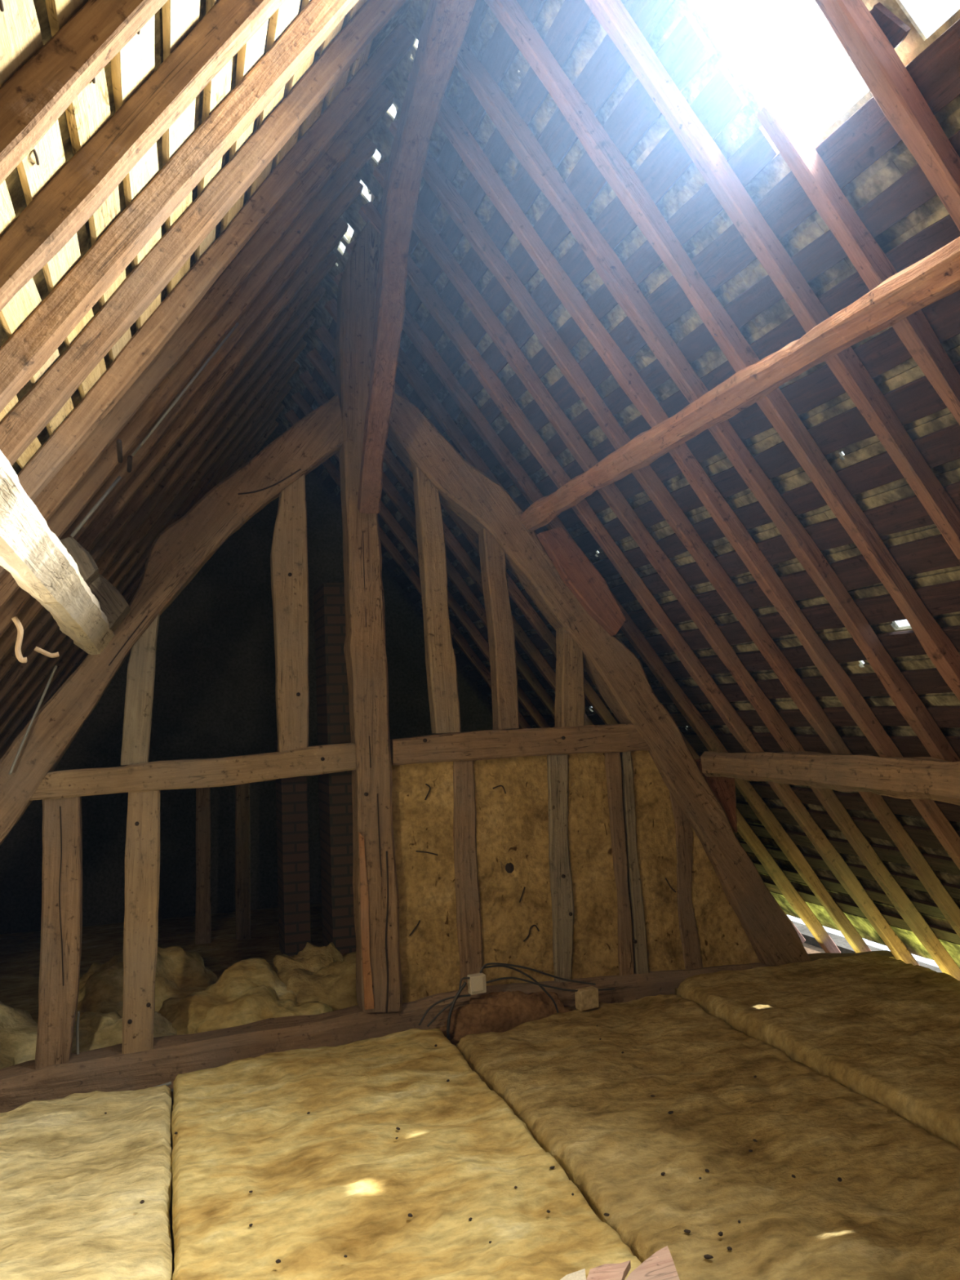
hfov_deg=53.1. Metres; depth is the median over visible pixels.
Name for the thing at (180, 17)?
batten
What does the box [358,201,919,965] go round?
rafter
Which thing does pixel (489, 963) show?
cable
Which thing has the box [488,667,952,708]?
batten
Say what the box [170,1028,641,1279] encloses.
insulation batt
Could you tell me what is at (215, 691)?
wall
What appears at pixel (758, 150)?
batten
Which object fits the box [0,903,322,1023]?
insulation batt
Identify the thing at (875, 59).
rafter
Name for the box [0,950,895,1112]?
tie beam
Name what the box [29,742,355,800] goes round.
rail
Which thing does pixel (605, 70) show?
batten
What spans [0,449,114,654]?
purlin
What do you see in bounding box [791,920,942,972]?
wall
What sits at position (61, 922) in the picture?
stud
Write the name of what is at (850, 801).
batten
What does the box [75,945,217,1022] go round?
heap
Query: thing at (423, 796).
panel
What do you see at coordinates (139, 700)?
stud
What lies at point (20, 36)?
batten
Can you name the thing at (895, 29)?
batten
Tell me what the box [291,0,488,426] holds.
batten
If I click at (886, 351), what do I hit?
batten
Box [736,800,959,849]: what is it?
batten
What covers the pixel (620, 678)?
rafter
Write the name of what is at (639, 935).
stud
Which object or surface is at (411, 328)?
rafter
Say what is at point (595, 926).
panel
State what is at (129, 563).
rafter
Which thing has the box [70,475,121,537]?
conduit
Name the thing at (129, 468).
hook
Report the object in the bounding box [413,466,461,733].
stud
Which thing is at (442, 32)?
brace
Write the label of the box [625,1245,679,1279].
board offcut
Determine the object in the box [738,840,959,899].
batten
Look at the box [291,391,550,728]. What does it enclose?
rafter
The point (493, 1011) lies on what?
lump
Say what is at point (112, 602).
cleat
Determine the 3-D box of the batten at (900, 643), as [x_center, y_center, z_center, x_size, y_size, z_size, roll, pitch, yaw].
[1.765,0.023,4.039,0.093,0.115,11.802,-1,-4,-18]
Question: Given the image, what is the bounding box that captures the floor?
[170,942,825,1275]
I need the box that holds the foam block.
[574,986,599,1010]
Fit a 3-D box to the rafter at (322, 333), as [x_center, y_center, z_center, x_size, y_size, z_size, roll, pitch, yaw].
[0.529,0.028,7.046,3.350,4.509,0.072,-1,-4,-18]
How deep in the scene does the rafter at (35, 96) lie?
1.76 m
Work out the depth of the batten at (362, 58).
3.70 m
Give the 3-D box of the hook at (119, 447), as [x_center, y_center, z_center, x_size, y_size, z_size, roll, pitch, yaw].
[-1.428,-0.747,3.804,0.020,0.030,0.248,-1,-5,-20]
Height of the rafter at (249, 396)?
4.530 m
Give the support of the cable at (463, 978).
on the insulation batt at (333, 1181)
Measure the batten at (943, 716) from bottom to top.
0.108 m
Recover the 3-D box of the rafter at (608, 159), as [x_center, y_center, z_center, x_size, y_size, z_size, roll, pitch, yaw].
[1.589,-0.260,3.730,3.350,4.507,0.083,-1,-4,-17]
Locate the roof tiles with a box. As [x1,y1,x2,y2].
[277,0,959,968]
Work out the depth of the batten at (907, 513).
4.01 m
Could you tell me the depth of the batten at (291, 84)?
3.18 m
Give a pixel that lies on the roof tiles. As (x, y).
(899, 160)
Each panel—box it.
[391,761,460,1003]
[473,755,554,986]
[568,752,619,979]
[631,750,684,971]
[690,825,759,967]
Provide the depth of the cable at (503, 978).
4.89 m
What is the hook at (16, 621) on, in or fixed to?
hanging from the purlin at (39, 563)
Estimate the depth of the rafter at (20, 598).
4.57 m
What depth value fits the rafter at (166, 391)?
4.21 m
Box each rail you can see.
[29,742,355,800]
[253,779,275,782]
[390,723,650,765]
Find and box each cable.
[8,665,57,774]
[75,1010,79,1054]
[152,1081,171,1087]
[418,994,471,1026]
[426,977,470,1026]
[446,981,466,1038]
[479,962,595,985]
[483,964,559,1013]
[485,977,614,991]
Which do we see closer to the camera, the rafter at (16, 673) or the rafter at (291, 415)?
the rafter at (16, 673)
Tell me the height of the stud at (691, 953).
1.118 m
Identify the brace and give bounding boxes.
[357,0,475,513]
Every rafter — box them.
[0,0,168,184]
[0,0,285,311]
[0,0,359,413]
[0,0,406,466]
[0,84,394,577]
[0,137,376,609]
[0,177,363,637]
[0,217,348,663]
[0,252,337,683]
[0,284,325,703]
[0,313,315,719]
[0,337,306,734]
[0,360,299,750]
[0,383,291,759]
[0,393,343,845]
[17,23,414,501]
[52,403,284,696]
[235,420,279,471]
[284,409,531,728]
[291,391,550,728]
[298,369,555,719]
[306,348,593,725]
[315,324,617,724]
[324,298,805,943]
[333,271,840,953]
[345,240,871,952]
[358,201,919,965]
[373,161,959,981]
[386,391,811,965]
[389,119,959,937]
[407,71,959,869]
[454,39,959,761]
[484,0,959,701]
[584,0,959,561]
[755,96,959,425]
[814,0,959,231]
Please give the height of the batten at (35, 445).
0.118 m
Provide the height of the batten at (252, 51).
0.106 m
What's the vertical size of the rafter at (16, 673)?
4.530 m
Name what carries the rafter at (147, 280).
attached to the ceiling
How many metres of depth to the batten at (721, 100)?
3.68 m
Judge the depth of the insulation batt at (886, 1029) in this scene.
4.49 m
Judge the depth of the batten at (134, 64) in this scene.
2.17 m
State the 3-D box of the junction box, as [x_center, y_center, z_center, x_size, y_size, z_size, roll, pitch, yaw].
[-0.016,1.731,4.833,0.090,0.091,0.060,0,-5,-24]
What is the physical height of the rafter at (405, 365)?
4.507 m
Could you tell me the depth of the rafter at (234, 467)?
8.15 m
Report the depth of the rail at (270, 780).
7.58 m
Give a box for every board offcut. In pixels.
[560,1268,586,1279]
[586,1260,631,1279]
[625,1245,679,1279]
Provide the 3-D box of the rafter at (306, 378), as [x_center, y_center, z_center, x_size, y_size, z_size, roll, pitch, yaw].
[0.255,0.102,7.898,3.350,4.508,0.071,-1,-4,-18]
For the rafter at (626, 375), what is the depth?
4.29 m
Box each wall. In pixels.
[0,417,509,934]
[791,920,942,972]
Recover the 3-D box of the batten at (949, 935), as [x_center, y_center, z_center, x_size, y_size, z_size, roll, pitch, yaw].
[2.897,1.533,4.271,0.071,0.085,11.800,-1,-4,-18]
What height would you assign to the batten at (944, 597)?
0.122 m
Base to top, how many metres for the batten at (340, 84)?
0.119 m
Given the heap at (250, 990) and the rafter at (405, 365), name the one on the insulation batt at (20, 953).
the heap at (250, 990)
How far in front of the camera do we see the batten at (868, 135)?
3.09 m
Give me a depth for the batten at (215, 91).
2.66 m
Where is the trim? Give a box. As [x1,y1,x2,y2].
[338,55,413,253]
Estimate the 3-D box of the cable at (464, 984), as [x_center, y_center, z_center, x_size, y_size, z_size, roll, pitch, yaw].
[-0.115,1.835,4.764,0.116,0.262,0.016,-1,-4,-18]
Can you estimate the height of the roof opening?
0.129 m
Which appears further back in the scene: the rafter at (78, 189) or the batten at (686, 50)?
the batten at (686, 50)
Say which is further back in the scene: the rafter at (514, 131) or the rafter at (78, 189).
the rafter at (514, 131)
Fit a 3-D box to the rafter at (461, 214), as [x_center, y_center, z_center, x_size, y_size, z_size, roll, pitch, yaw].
[1.267,-0.172,4.738,3.347,4.507,0.079,-1,-4,-18]
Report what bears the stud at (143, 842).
on the tie beam
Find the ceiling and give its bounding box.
[0,0,412,475]
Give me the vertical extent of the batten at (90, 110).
0.117 m
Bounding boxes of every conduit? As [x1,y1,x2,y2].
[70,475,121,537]
[131,322,239,456]
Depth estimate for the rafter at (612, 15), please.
3.17 m
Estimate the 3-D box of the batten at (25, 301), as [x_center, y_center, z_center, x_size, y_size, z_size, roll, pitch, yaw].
[-1.380,-0.785,3.103,0.101,0.129,11.800,-1,-5,-18]
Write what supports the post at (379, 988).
on the tie beam
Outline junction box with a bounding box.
[466,973,486,995]
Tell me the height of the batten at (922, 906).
0.085 m
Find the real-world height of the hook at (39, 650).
0.041 m
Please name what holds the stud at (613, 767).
on the tie beam
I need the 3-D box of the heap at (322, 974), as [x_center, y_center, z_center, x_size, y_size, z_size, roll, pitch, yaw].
[-0.887,2.046,5.699,0.932,0.476,0.696,-1,-4,-18]
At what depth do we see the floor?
6.94 m
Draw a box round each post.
[195,786,211,944]
[235,782,250,940]
[335,160,402,1013]
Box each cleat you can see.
[59,537,99,586]
[88,573,130,640]
[536,526,626,635]
[695,759,737,832]
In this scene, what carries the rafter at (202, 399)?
attached to the ceiling
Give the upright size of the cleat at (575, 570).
0.603 m
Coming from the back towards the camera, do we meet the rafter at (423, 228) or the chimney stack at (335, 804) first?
the chimney stack at (335, 804)
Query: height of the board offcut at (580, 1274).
0.020 m
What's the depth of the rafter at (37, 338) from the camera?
2.61 m
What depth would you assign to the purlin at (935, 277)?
3.05 m
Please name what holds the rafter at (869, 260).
attached to the roof tiles
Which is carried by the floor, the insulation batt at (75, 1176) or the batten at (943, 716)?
the insulation batt at (75, 1176)
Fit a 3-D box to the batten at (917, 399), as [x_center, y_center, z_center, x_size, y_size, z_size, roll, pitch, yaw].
[1.202,-0.729,3.925,0.105,0.129,11.802,-1,-5,-18]
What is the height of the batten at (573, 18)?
0.112 m
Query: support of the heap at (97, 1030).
on the floor
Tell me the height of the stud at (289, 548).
1.507 m
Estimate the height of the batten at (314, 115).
0.120 m
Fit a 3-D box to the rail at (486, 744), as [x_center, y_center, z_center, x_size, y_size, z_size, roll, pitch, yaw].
[0.258,0.563,5.240,1.532,0.164,0.144,-2,-4,-18]
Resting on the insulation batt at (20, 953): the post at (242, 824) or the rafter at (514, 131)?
the post at (242, 824)
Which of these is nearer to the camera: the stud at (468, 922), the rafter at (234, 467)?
the stud at (468, 922)
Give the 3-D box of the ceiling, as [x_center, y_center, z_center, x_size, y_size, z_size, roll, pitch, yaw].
[-1.797,-0.216,2.913,3.584,4.822,11.786,-1,-4,-18]
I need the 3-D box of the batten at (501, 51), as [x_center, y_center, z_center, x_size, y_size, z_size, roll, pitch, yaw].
[0.068,-2.241,3.692,0.098,0.121,11.802,-1,-4,-18]
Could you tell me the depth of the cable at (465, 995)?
4.75 m
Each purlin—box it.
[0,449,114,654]
[520,236,959,530]
[700,751,959,805]
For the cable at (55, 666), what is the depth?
4.35 m
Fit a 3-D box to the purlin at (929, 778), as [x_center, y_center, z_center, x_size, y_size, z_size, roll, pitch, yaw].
[1.861,0.558,3.740,0.190,0.197,3.663,-1,-4,-17]
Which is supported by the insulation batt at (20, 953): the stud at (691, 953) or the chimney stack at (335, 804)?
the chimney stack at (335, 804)
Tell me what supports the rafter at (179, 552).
on the tie beam
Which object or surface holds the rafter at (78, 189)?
attached to the ceiling
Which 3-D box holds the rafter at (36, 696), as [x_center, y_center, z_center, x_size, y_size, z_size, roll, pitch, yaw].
[-2.907,0.137,6.685,3.368,4.530,0.094,-1,-4,-17]
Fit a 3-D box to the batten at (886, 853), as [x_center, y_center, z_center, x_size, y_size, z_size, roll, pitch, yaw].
[2.557,1.080,4.202,0.086,0.105,11.801,-1,-4,-18]
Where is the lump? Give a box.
[439,990,572,1044]
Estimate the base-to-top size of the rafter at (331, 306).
4.507 m
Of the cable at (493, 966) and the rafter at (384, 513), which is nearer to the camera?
the cable at (493, 966)
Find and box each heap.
[0,1000,38,1069]
[71,1011,177,1053]
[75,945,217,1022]
[158,957,332,1035]
[271,942,357,1011]
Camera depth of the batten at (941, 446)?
3.86 m
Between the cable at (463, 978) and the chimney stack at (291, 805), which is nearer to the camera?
the cable at (463, 978)
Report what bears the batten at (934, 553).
attached to the rafter at (461, 214)
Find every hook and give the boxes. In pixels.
[11,616,26,662]
[34,646,59,657]
[115,439,123,462]
[126,455,132,472]
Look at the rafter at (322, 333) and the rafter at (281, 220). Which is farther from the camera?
the rafter at (322, 333)
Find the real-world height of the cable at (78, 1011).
0.206 m
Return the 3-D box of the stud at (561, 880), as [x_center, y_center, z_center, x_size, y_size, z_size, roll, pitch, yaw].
[0.431,1.242,5.243,0.136,1.225,0.115,1,-5,-18]
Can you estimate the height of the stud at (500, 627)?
1.149 m
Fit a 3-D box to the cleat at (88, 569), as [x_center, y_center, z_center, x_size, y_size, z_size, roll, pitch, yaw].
[-1.792,-0.306,4.244,0.209,0.272,0.205,-1,-4,-18]
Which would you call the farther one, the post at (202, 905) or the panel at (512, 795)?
the post at (202, 905)
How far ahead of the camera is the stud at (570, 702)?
5.31 m
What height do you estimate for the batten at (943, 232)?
0.142 m
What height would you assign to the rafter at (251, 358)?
4.529 m
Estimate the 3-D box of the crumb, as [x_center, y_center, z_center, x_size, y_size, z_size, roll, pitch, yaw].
[0.640,1.728,2.689,0.026,0.009,0.015,-3,-4,16]
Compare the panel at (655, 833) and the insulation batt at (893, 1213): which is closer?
the insulation batt at (893, 1213)
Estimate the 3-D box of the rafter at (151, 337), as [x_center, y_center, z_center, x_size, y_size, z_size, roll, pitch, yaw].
[-1.785,-0.167,3.171,3.368,4.532,0.097,-1,-4,-18]
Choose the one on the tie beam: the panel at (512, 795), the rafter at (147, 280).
the panel at (512, 795)
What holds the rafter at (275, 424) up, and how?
attached to the ceiling
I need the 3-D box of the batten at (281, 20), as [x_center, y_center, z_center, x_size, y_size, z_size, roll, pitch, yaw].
[-0.761,-1.723,3.382,0.106,0.124,11.802,-1,-4,-18]
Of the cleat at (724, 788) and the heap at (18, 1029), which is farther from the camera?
the cleat at (724, 788)
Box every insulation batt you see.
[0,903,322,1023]
[0,1084,172,1279]
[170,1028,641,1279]
[455,994,959,1279]
[675,952,959,1149]
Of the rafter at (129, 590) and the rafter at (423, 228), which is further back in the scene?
the rafter at (129, 590)
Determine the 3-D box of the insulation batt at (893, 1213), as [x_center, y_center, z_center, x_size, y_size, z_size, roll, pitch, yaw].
[1.022,1.822,3.180,1.323,0.193,3.921,-1,-4,-18]
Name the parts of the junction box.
box lid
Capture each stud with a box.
[34,795,82,1069]
[120,613,159,765]
[122,790,160,1053]
[270,474,309,751]
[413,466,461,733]
[453,760,483,991]
[478,528,519,729]
[546,754,573,982]
[555,627,585,727]
[604,752,634,975]
[620,751,648,973]
[669,791,702,969]
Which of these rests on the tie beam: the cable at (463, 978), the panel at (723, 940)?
the panel at (723, 940)
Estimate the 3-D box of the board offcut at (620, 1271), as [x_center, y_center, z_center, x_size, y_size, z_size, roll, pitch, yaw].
[0.320,1.669,2.442,0.108,0.032,0.323,-3,-4,12]
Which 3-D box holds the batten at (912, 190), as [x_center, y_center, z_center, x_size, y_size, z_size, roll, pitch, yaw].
[0.861,-1.183,3.855,0.093,0.113,11.801,-1,-5,-18]
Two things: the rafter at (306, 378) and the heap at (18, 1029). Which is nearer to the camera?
the heap at (18, 1029)
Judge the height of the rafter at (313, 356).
4.511 m
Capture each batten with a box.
[0,0,106,399]
[0,180,74,436]
[0,395,41,469]
[44,0,131,364]
[111,15,161,332]
[161,0,199,296]
[194,0,232,263]
[219,19,268,272]
[238,0,300,253]
[271,0,315,170]
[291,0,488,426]
[297,17,344,141]
[312,0,594,477]
[319,0,546,406]
[320,0,367,114]
[323,0,675,493]
[334,11,715,507]
[345,40,372,85]
[377,125,779,527]
[380,18,959,555]
[381,66,747,498]
[384,129,959,572]
[394,214,959,589]
[406,289,959,604]
[418,360,959,615]
[449,422,959,628]
[451,481,959,648]
[455,533,959,666]
[464,580,959,680]
[476,625,959,695]
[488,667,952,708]
[522,706,959,727]
[681,732,959,758]
[735,782,959,822]
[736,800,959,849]
[737,822,959,875]
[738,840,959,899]
[751,859,946,919]
[762,879,959,944]
[869,2,911,48]
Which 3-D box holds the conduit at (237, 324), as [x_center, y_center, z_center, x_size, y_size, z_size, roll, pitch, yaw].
[-1.293,-1.108,4.224,0.464,0.622,0.012,-1,-4,-13]
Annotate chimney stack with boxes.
[275,739,311,956]
[314,582,356,955]
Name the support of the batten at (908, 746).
attached to the rafter at (612, 15)

